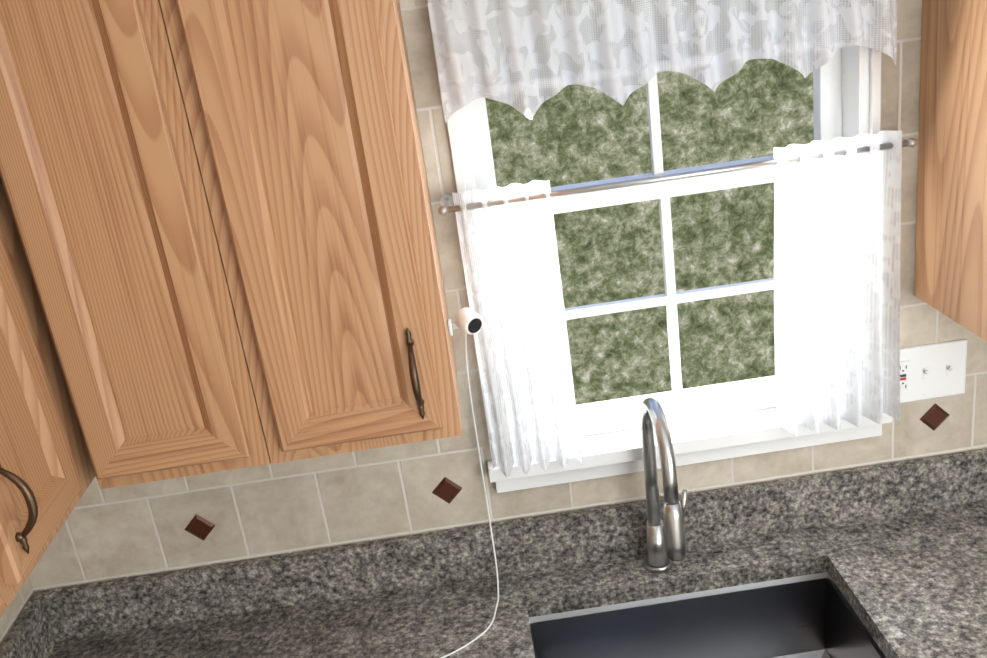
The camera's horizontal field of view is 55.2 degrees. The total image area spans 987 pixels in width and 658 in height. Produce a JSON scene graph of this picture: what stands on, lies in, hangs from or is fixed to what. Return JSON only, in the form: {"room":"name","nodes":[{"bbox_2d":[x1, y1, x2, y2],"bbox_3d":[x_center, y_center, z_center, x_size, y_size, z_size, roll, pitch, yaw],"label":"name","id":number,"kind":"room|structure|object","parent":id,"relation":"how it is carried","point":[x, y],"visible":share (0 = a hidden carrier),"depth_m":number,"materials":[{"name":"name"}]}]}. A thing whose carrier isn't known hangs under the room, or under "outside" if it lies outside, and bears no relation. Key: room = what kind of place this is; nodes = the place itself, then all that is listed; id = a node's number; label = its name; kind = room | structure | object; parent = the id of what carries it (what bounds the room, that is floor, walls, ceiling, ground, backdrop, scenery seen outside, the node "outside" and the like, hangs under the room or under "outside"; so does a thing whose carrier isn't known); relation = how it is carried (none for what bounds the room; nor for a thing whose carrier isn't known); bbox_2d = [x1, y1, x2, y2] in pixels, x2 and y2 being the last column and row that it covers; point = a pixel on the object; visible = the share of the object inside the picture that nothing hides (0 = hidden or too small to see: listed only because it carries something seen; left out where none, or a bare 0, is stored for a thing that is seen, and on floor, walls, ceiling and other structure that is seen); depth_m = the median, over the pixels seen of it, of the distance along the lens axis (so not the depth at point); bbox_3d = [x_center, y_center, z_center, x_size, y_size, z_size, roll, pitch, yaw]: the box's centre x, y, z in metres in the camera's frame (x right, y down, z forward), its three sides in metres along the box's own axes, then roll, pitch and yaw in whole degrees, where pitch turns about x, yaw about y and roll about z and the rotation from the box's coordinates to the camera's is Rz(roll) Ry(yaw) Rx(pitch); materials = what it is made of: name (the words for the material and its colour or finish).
{"room":"kitchen","nodes":[
{"label":"kitchen","id":0,"kind":"room"},
{"bbox_2d":[0,576,33,644],"bbox_3d":[-0.853,1.089,-0.178,0.120,2.410,4.550,-8,20,-1],"label":"wall","id":1,"kind":"structure","parent":0,"point":[15,608],"depth_m":1.80,"materials":[{"name":"tile"}]},
{"bbox_2d":[0,504,27,617],"bbox_3d":[-0.807,-0.016,0.776,0.322,1.032,0.501,-8,20,-1],"label":"upper cabinet","id":2,"kind":"object","parent":1,"relation":"attached to","point":[13,574],"depth_m":1.20,"materials":[{"name":"brown wood"}]},
{"bbox_2d":[0,184,94,575],"bbox_3d":[-0.833,-0.146,1.132,0.322,1.032,0.258,-8,20,-1],"label":"upper cabinet","id":3,"kind":"object","parent":1,"relation":"attached to","point":[47,475],"depth_m":1.32,"materials":[{"name":"brown wood"}]},
{"bbox_2d":[29,0,986,591],"bbox_3d":[0.946,0.048,1.920,3.820,2.410,0.150,-8,20,-1],"label":"wall","id":4,"kind":"structure","parent":0,"point":[253,512],"depth_m":1.85,"materials":[{"name":"tile"}]},
{"bbox_2d":[0,176,93,471],"bbox_3d":[-0.853,-0.250,1.414,0.322,1.032,0.345,-8,20,-1],"label":"upper cabinet","id":5,"kind":"object","parent":4,"relation":"attached to","point":[1,182],"depth_m":1.43,"materials":[{"name":"brown wood"}]},
{"bbox_2d":[0,0,461,488],"bbox_3d":[-0.391,-0.315,1.415,0.606,1.033,0.360,-8,20,-1],"label":"upper cabinet","id":6,"kind":"object","parent":4,"relation":"attached to","point":[222,212],"visible":1,"depth_m":1.34,"materials":[{"name":"brown wood"}]},
{"bbox_2d":[447,307,482,335],"bbox_3d":[-0.047,-0.011,1.573,0.059,0.047,0.053,-8,20,-1],"label":"security camera","id":7,"kind":"object","parent":6,"relation":"attached to","point":[469,321],"visible":1,"depth_m":1.56,"materials":[{"name":"white plastic"}]},
{"bbox_2d":[447,45,891,492],"bbox_3d":[0.316,-0.234,1.750,0.790,1.027,0.190,-8,20,-1],"label":"window","id":8,"kind":"structure","parent":4,"relation":"in","point":[721,421],"depth_m":1.81,"materials":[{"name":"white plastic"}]},
{"bbox_2d":[438,130,917,215],"bbox_3d":[0.286,-0.461,1.564,0.826,0.434,0.078,-8,20,-1],"label":"rods","id":9,"kind":"object","parent":4,"relation":"attached to","point":[446,202],"visible":0.81,"depth_m":1.60,"materials":[{"name":"silver metal"}]},
{"bbox_2d":[452,180,581,476],"bbox_3d":[0.048,0.009,1.684,0.165,0.536,0.052,-8,20,-1],"label":"cafe curtain","id":10,"kind":"object","parent":9,"relation":"hanging from","point":[509,253],"visible":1,"depth_m":1.68,"materials":[{"name":"fabric"}]},
{"bbox_2d":[427,0,896,122],"bbox_3d":[0.278,-0.523,1.508,0.760,0.306,0.035,-8,20,-1],"label":"curtain valance","id":11,"kind":"object","parent":9,"relation":"hanging from","point":[527,58],"visible":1,"depth_m":1.53,"materials":[{"name":"fabric"}]},
{"bbox_2d":[774,130,901,435],"bbox_3d":[0.618,-0.071,1.696,0.218,0.543,0.053,-8,20,-1],"label":"cafe curtain","id":12,"kind":"object","parent":9,"relation":"hanging from","point":[837,237],"visible":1,"depth_m":1.70,"materials":[{"name":"fabric"}]},
{"bbox_2d":[900,339,966,402],"bbox_3d":[0.842,0.087,1.837,0.164,0.116,0.018,-8,20,-1],"label":"outlet","id":13,"kind":"object","parent":4,"relation":"attached to","point":[931,371],"visible":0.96,"depth_m":1.84,"materials":[{"name":"white plastic"}]},
{"bbox_2d":[914,0,986,340],"bbox_3d":[1.093,-0.540,1.461,0.716,1.032,0.322,-8,20,-1],"label":"upper cabinet","id":14,"kind":"object","parent":4,"relation":"attached to","point":[951,254],"visible":1,"depth_m":1.54,"materials":[{"name":"brown wood"}]},
{"bbox_3d":[0.264,1.011,1.811,1.021,0.875,0.615,-8,20,-1],"label":"base cabinet","id":15,"kind":"object","parent":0,"visible":0},
{"bbox_2d":[0,397,986,657],"bbox_3d":[0.710,0.501,1.400,3.197,0.630,1.097,-8,20,-1],"label":"countertop","id":16,"kind":"structure","parent":15,"relation":"on","point":[882,561],"depth_m":1.86,"materials":[{"name":"stone"}]},
{"bbox_2d":[441,333,498,657],"bbox_3d":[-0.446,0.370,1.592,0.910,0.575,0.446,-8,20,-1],"label":"cord","id":17,"kind":"object","parent":16,"relation":"on","point":[467,644],"visible":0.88,"depth_m":1.79,"materials":[{"name":"white plastic"}]},
{"bbox_2d":[639,397,687,573],"bbox_3d":[0.325,0.310,1.720,0.092,0.398,0.224,-8,20,-1],"label":"faucet","id":18,"kind":"object","parent":16,"relation":"on","point":[667,552],"depth_m":1.75,"materials":[{"name":"silver metal"}]},
{"bbox_2d":[521,567,930,657],"bbox_3d":[0.384,0.669,1.698,0.614,0.193,0.389,-8,20,-1],"label":"sink basin","id":19,"kind":"object","parent":16,"relation":"in","point":[803,613],"depth_m":1.85,"materials":[{"name":"black metal"}]},
{"label":"outside","id":20,"kind":"structure","parent":0,"visible":0},
{"bbox_2d":[485,59,813,404],"bbox_3d":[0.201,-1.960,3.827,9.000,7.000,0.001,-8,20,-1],"label":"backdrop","id":21,"kind":"structure","parent":20,"point":[576,133],"depth_m":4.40,"materials":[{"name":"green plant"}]}
]}

